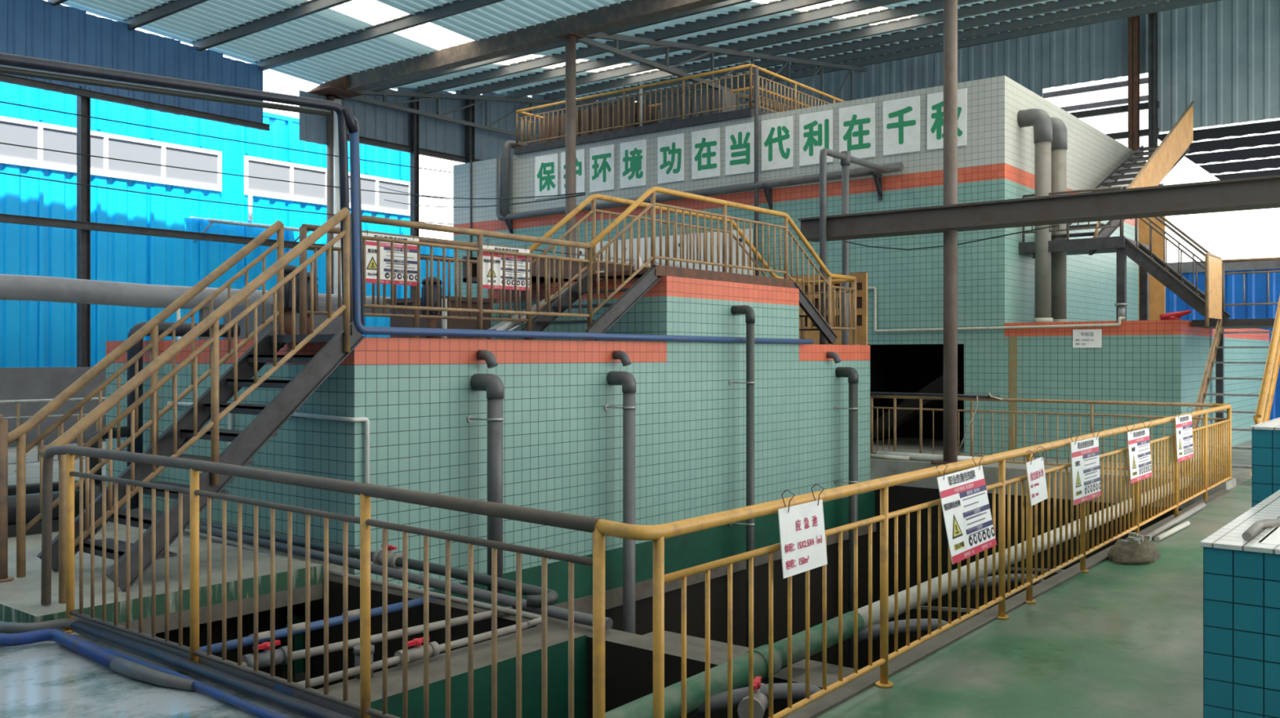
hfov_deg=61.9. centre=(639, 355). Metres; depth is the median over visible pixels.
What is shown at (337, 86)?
gutter
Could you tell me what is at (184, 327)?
riser pipe
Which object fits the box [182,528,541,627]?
pipe
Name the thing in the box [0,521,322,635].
floor slab
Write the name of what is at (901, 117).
panel
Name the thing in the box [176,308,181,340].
hose
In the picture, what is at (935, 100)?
panel
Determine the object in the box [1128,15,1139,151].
post
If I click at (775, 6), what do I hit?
beam
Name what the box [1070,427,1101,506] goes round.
notice
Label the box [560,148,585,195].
panel
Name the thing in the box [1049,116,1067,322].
vent pipe
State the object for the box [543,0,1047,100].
purlin
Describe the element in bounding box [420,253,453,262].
wall girt
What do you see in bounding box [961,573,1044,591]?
pipe
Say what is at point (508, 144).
pipe
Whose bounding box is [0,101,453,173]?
overhead cable
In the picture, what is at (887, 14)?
purlin
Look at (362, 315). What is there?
riser pipe
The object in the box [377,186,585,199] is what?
overhead cable
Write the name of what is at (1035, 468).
notice
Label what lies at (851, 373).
pipe
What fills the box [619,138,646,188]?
panel
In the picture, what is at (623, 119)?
railing
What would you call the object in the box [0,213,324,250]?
beam
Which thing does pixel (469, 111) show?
wall post
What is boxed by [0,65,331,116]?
pipe
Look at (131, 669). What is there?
hose
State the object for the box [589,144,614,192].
panel
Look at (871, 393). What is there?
pipe
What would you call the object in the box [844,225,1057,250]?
cable
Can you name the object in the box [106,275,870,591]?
tank
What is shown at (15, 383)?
wall
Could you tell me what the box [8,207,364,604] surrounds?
staircase
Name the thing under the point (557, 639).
wall
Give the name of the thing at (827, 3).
sheet
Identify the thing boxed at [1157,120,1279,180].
roof leanto
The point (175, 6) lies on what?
roof purlin
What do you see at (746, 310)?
pipe
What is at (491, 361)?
spout
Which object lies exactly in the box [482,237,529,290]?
notice
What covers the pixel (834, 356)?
spout
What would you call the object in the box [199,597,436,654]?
pipe
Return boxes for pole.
[754,66,758,275]
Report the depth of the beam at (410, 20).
19.92 m
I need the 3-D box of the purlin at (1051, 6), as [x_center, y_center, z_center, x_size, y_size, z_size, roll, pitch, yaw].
[8.489,-7.255,22.226,26.250,0.210,0.090,0,0,38]
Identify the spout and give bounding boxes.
[475,350,497,368]
[612,351,631,366]
[826,351,841,364]
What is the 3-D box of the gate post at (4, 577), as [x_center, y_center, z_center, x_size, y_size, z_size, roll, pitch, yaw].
[-4.307,0.937,7.031,0.316,1.125,0.136,0,0,-39]
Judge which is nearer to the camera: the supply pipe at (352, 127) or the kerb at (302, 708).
the kerb at (302, 708)
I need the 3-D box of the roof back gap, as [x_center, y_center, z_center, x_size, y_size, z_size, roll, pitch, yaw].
[9.488,-7.526,22.844,20.650,0.803,4.809,0,0,38]
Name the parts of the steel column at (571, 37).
cap plate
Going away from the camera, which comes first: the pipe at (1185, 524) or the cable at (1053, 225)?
the pipe at (1185, 524)
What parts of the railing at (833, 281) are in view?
post, rail, rail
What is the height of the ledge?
0.100 m
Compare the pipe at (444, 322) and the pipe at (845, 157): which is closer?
the pipe at (444, 322)
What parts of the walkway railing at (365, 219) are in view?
post, rail, rail, rail, post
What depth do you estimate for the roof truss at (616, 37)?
22.38 m
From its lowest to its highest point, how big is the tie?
0.783 m
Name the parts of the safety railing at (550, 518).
post, post, rail, rail, rail, post, post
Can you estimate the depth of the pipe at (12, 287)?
16.74 m
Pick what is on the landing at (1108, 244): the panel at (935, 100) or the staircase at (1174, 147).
the staircase at (1174, 147)
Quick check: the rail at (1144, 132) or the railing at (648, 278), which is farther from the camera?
the rail at (1144, 132)
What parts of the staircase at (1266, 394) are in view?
handrail, plate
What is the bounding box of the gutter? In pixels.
[306,75,363,99]
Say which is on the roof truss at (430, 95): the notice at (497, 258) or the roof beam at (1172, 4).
the roof beam at (1172, 4)
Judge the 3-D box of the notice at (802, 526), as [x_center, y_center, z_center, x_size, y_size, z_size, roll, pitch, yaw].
[0.666,0.719,4.414,0.079,0.346,0.371,0,0,38]
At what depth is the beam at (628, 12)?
19.81 m
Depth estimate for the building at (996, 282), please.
18.64 m
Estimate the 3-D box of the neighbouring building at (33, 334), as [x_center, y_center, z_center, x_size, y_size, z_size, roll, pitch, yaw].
[-17.644,-2.050,19.240,8.454,7.300,32.300,0,0,38]
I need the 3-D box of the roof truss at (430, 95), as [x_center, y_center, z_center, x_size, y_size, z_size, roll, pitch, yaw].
[-3.051,-6.681,28.099,0.090,1.931,11.715,0,0,38]
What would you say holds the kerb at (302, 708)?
on the floor at (1112, 640)
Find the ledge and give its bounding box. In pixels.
[870,457,1235,490]
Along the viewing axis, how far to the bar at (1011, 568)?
8.07 m
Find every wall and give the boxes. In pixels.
[0,0,644,159]
[0,367,106,447]
[155,490,875,683]
[293,485,1182,662]
[316,625,586,717]
[657,0,1279,132]
[1165,260,1279,420]
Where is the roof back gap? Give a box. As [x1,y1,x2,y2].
[663,21,986,84]
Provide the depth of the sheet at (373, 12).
19.88 m
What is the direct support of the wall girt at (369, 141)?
attached to the wall post at (469, 111)
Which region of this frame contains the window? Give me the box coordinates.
[1042,72,1259,144]
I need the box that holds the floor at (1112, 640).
[0,437,1251,717]
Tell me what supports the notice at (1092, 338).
attached to the tank at (1150, 361)
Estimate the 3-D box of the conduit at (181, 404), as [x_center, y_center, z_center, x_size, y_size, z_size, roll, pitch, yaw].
[-3.968,0.750,9.600,1.068,0.635,0.036,0,0,38]
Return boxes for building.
[0,81,453,368]
[453,75,1146,454]
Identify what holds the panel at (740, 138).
attached to the building at (996, 282)
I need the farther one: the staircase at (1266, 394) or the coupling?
the staircase at (1266, 394)
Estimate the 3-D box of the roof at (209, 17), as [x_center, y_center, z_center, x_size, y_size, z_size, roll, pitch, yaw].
[-3.992,-6.865,6.519,26.350,1.690,23.284,0,0,38]
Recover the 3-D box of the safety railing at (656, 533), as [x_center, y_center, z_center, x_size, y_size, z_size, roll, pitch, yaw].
[3.508,1.086,8.313,0.252,1.028,11.780,0,0,38]
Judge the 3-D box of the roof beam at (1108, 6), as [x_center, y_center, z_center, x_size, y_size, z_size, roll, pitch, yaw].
[9.419,-7.488,23.403,26.250,0.210,0.090,0,0,38]
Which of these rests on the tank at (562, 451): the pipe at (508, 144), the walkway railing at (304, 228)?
the walkway railing at (304, 228)
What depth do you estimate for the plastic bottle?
12.03 m
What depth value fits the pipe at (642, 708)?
5.37 m
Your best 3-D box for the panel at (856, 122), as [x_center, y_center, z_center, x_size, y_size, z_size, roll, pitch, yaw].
[3.769,-3.875,18.536,0.688,0.930,0.023,0,0,38]
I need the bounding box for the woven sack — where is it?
[1107,532,1160,565]
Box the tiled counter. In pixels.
[1200,489,1279,717]
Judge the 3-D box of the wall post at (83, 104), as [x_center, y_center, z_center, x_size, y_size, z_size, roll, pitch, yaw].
[-10.195,-1.650,19.546,0.272,6.500,0.272,0,0,38]
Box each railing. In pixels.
[0,397,106,471]
[40,445,604,717]
[299,223,531,339]
[350,213,591,339]
[514,63,844,155]
[520,186,858,345]
[595,403,1233,717]
[790,272,867,345]
[804,279,853,339]
[870,395,1232,479]
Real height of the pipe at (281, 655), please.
0.138 m
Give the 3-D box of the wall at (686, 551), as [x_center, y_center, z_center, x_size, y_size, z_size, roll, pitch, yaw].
[-0.177,3.670,11.007,0.270,3.860,11.150,0,0,38]
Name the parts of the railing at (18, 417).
post, rail, rail, rail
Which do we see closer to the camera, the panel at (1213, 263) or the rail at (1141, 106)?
the panel at (1213, 263)
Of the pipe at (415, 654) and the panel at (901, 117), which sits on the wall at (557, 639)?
the pipe at (415, 654)
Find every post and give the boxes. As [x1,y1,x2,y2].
[0,413,13,582]
[76,86,90,443]
[409,97,419,297]
[465,99,475,163]
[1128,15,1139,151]
[1148,12,1157,155]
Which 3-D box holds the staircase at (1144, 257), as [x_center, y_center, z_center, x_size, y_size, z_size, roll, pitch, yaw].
[8.249,-1.521,16.520,1.464,2.087,0.900,0,0,38]
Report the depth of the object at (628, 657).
6.41 m
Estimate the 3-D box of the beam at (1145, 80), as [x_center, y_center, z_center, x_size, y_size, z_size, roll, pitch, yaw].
[11.035,-6.420,25.567,5.200,0.120,0.080,0,0,38]
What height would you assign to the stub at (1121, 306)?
0.278 m
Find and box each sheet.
[309,0,474,50]
[493,53,659,75]
[752,0,918,25]
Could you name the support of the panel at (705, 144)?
attached to the building at (996, 282)
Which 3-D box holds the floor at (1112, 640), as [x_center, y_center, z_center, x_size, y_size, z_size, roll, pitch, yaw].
[3.103,1.725,10.294,31.900,0.250,40.000,0,0,38]
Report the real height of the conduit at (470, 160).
2.600 m
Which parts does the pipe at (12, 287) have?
leg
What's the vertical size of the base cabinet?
0.510 m
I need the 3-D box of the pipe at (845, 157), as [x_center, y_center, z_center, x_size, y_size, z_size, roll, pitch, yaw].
[3.400,-0.775,16.703,0.149,4.750,2.837,0,0,31]
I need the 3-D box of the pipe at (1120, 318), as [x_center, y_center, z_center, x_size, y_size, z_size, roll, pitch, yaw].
[5.503,-0.780,17.184,4.320,0.783,0.130,0,0,38]
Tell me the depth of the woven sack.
8.23 m
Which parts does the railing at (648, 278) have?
post, rail, post, rail, post, rail, post, rail, rail, rail, post, post, post, post, post, post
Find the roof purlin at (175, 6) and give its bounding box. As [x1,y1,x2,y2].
[122,0,208,30]
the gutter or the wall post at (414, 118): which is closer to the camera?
the gutter
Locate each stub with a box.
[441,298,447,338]
[1114,303,1128,320]
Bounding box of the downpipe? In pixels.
[333,98,341,294]
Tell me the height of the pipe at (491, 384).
1.889 m
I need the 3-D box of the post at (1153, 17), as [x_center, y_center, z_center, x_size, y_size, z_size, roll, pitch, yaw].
[11.482,-3.050,23.875,0.256,9.300,0.256,0,0,38]
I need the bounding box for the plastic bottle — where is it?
[634,253,641,270]
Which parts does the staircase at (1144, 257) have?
post, post, rail, rail, rail, rail, rail, rail, post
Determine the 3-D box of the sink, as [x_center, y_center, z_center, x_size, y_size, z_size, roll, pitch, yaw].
[5.156,1.015,6.441,2.300,1.170,1.920,0,0,38]
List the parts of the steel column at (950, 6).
plate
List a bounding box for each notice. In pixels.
[362,225,418,285]
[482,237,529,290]
[777,484,827,578]
[936,453,996,564]
[1025,446,1048,506]
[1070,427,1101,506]
[1072,328,1102,347]
[1125,420,1151,484]
[1173,407,1194,462]
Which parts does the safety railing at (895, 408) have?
post, post, post, post, rail, rail, rail, post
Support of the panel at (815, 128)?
attached to the building at (996, 282)
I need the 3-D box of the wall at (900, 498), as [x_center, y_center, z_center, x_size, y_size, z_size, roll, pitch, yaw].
[1.482,3.825,9.695,5.300,3.950,11.550,0,0,38]
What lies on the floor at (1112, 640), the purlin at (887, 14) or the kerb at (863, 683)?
the kerb at (863, 683)
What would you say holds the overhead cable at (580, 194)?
attached to the railing at (648, 278)
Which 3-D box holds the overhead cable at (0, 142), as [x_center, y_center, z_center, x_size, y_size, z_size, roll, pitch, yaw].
[-8.552,-3.737,20.784,0.022,0.349,18.001,0,0,38]
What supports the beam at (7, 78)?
attached to the wall post
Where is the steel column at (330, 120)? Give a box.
[324,93,341,293]
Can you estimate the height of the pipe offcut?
0.034 m
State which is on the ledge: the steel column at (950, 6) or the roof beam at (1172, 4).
the steel column at (950, 6)
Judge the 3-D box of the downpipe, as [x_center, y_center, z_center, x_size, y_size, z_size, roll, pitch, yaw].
[-6.628,-2.000,23.381,0.170,7.200,0.166,0,0,38]
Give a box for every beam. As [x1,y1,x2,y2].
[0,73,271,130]
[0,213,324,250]
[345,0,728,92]
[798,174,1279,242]
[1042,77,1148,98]
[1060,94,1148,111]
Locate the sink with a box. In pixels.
[1249,417,1279,508]
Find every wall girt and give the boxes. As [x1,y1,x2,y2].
[346,133,483,163]
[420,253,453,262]
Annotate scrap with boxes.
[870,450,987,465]
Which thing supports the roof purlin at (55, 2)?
attached to the roof at (209, 17)
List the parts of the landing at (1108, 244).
post, post, rail, rail, post, leg, leg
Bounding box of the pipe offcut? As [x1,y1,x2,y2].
[1241,519,1279,541]
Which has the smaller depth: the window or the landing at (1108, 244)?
the landing at (1108, 244)
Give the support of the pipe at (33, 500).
on the floor slab at (20, 597)
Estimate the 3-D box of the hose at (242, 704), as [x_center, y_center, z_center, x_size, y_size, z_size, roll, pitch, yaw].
[-1.652,1.570,4.682,4.001,0.039,0.077,0,0,39]
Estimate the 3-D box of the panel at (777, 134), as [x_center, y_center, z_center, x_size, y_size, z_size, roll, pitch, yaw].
[2.514,-3.875,19.529,0.671,0.930,0.023,0,0,38]
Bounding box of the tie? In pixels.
[959,392,1002,448]
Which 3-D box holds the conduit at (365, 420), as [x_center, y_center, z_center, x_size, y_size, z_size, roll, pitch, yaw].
[-2.523,1.056,8.541,0.948,1.188,0.166,0,0,38]
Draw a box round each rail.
[1069,100,1159,118]
[1105,127,1159,139]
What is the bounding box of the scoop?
[1159,310,1191,319]
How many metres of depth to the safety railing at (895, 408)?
14.43 m
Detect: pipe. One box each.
[0,52,351,335]
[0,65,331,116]
[0,274,390,339]
[8,426,130,537]
[8,480,84,496]
[119,505,558,607]
[127,321,240,509]
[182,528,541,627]
[199,524,613,630]
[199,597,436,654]
[242,606,514,669]
[297,622,528,688]
[342,106,813,344]
[354,116,364,334]
[466,373,504,594]
[496,157,903,234]
[501,140,527,215]
[604,371,635,634]
[604,476,1191,717]
[690,683,821,716]
[728,305,755,648]
[819,147,890,345]
[834,367,858,669]
[849,618,953,643]
[867,287,1125,332]
[870,391,999,398]
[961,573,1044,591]
[1017,108,1053,322]
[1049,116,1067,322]
[1143,502,1205,538]
[1154,520,1190,542]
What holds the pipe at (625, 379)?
attached to the tank at (562, 451)
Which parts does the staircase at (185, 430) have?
post, post, rail, rail, rail, post, rail, rail, rail, post, post, post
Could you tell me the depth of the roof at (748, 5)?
23.45 m
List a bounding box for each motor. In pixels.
[284,265,299,335]
[295,272,318,334]
[421,276,442,338]
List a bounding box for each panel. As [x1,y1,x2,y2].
[534,153,558,199]
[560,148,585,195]
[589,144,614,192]
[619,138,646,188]
[657,133,684,183]
[691,127,719,179]
[724,121,754,175]
[761,115,793,170]
[799,109,833,166]
[839,102,875,160]
[883,95,919,155]
[926,88,967,150]
[1138,216,1165,320]
[1204,252,1222,327]
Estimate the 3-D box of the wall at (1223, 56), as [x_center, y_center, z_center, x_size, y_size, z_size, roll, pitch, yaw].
[10.490,-4.200,24.959,26.500,7.600,0.030,0,0,38]
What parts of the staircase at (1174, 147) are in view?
handrail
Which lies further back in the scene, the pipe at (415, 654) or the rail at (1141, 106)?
the rail at (1141, 106)
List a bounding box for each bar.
[913,606,986,613]
[1005,567,1064,573]
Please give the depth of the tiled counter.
4.29 m
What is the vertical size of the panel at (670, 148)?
0.930 m
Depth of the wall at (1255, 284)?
23.92 m
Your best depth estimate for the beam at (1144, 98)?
26.77 m
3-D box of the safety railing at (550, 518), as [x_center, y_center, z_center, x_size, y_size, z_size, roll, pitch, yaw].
[-1.833,1.062,5.049,4.395,1.076,0.117,0,0,38]
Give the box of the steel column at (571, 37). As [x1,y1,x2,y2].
[556,31,584,258]
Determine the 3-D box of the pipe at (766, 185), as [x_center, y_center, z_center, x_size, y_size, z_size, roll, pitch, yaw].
[0.615,-3.527,20.908,9.671,1.753,0.276,0,0,38]
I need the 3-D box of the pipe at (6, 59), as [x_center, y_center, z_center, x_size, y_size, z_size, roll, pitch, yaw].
[-4.390,-1.031,5.396,0.088,1.763,7.026,0,0,38]
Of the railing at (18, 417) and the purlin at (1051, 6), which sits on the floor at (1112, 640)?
the railing at (18, 417)
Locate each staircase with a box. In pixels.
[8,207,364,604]
[1031,101,1194,258]
[1122,216,1231,319]
[1180,296,1279,477]
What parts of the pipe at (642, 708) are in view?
valve handle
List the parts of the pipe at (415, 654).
valve handle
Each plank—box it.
[488,271,604,337]
[642,631,858,677]
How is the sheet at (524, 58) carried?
attached to the roof at (748, 5)
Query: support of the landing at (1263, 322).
on the floor at (1112, 640)
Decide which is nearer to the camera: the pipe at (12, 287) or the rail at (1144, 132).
the pipe at (12, 287)
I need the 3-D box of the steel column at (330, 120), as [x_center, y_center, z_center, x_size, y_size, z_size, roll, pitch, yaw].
[-6.833,-2.080,23.606,0.400,7.360,0.400,0,0,38]
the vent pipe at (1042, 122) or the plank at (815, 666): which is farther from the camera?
the vent pipe at (1042, 122)
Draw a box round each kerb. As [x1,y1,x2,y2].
[70,621,352,717]
[783,489,1231,717]
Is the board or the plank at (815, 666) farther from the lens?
the board
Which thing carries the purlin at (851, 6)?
on the roof truss at (430, 95)
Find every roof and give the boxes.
[61,0,631,84]
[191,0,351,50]
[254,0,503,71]
[323,0,1169,100]
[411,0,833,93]
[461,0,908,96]
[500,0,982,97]
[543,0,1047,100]
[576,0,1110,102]
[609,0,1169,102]
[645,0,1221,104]
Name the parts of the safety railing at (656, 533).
post, post, rail, rail, rail, post, post, post, post, post, post, post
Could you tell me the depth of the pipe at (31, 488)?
10.34 m
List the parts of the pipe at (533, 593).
valve handle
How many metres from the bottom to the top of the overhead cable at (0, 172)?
0.338 m
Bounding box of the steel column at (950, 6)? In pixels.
[930,0,957,464]
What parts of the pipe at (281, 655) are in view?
valve handle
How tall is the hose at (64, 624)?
0.068 m
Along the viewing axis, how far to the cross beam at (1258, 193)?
13.55 m
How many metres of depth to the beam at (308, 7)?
19.71 m
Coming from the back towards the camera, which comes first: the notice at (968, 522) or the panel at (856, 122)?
the panel at (856, 122)
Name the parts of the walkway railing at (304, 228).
post, rail, rail, post, rail, post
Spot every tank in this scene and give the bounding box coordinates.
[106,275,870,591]
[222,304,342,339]
[1004,320,1269,465]
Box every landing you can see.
[1018,186,1149,320]
[1191,257,1279,455]
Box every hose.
[0,617,377,717]
[0,629,195,692]
[84,640,287,717]
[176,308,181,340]
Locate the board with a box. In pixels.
[576,228,752,275]
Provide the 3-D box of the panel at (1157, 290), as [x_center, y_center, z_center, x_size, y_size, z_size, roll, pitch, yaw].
[8.878,-1.531,18.502,0.420,2.038,0.040,0,0,38]
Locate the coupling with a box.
[273,683,293,697]
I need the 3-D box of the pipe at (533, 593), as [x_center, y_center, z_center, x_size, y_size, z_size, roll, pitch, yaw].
[-2.825,1.461,8.502,6.022,0.169,0.263,0,0,41]
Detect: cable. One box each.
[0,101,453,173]
[0,142,453,199]
[0,172,453,224]
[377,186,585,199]
[384,194,585,207]
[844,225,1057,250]
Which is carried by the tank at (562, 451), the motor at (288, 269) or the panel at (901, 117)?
the motor at (288, 269)
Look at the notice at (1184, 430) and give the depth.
10.37 m
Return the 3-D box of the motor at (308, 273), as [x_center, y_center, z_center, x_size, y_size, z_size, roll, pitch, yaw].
[-3.357,-0.485,10.749,0.320,0.690,0.320,0,0,38]
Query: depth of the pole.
19.59 m
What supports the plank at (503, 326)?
on the tank at (562, 451)
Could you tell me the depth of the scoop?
15.68 m
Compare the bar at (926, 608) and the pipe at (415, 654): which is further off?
the bar at (926, 608)
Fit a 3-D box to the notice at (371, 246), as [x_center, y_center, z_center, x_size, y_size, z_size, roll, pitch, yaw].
[-2.246,-0.896,9.632,0.074,0.512,0.655,0,0,38]
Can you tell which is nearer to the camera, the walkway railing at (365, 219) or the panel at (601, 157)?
the walkway railing at (365, 219)
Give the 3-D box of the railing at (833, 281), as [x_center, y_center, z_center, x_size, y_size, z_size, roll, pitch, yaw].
[2.712,-0.612,15.346,0.908,0.943,0.088,0,0,38]
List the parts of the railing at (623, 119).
post, rail, post, rail, rail, rail, post, rail, post, rail, rail, rail, rail, post, rail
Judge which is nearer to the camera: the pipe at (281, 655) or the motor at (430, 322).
the pipe at (281, 655)
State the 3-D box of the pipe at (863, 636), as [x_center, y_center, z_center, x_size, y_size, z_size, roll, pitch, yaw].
[1.545,1.649,6.146,0.760,0.234,0.123,0,0,-20]
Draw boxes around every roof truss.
[336,89,660,142]
[576,31,866,111]
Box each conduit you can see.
[167,401,232,474]
[291,412,369,484]
[470,160,471,257]
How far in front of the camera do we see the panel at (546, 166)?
23.11 m
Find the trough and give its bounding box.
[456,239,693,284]
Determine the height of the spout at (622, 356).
0.161 m
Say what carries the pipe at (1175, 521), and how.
on the floor at (1112, 640)
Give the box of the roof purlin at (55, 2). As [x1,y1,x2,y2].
[47,0,67,5]
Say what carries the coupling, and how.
attached to the hose at (64, 624)
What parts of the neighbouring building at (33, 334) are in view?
pane, canopy frame, pane, pane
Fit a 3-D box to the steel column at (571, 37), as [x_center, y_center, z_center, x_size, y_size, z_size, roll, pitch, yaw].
[-1.247,-2.130,19.190,0.400,7.260,0.400,0,0,38]
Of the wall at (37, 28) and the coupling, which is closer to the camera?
the coupling
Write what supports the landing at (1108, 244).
on the tank at (1150, 361)
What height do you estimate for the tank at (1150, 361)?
2.110 m
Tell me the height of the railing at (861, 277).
1.670 m
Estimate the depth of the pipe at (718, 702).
4.91 m
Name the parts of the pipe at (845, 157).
leg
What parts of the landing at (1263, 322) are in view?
leg, rail, rail, rail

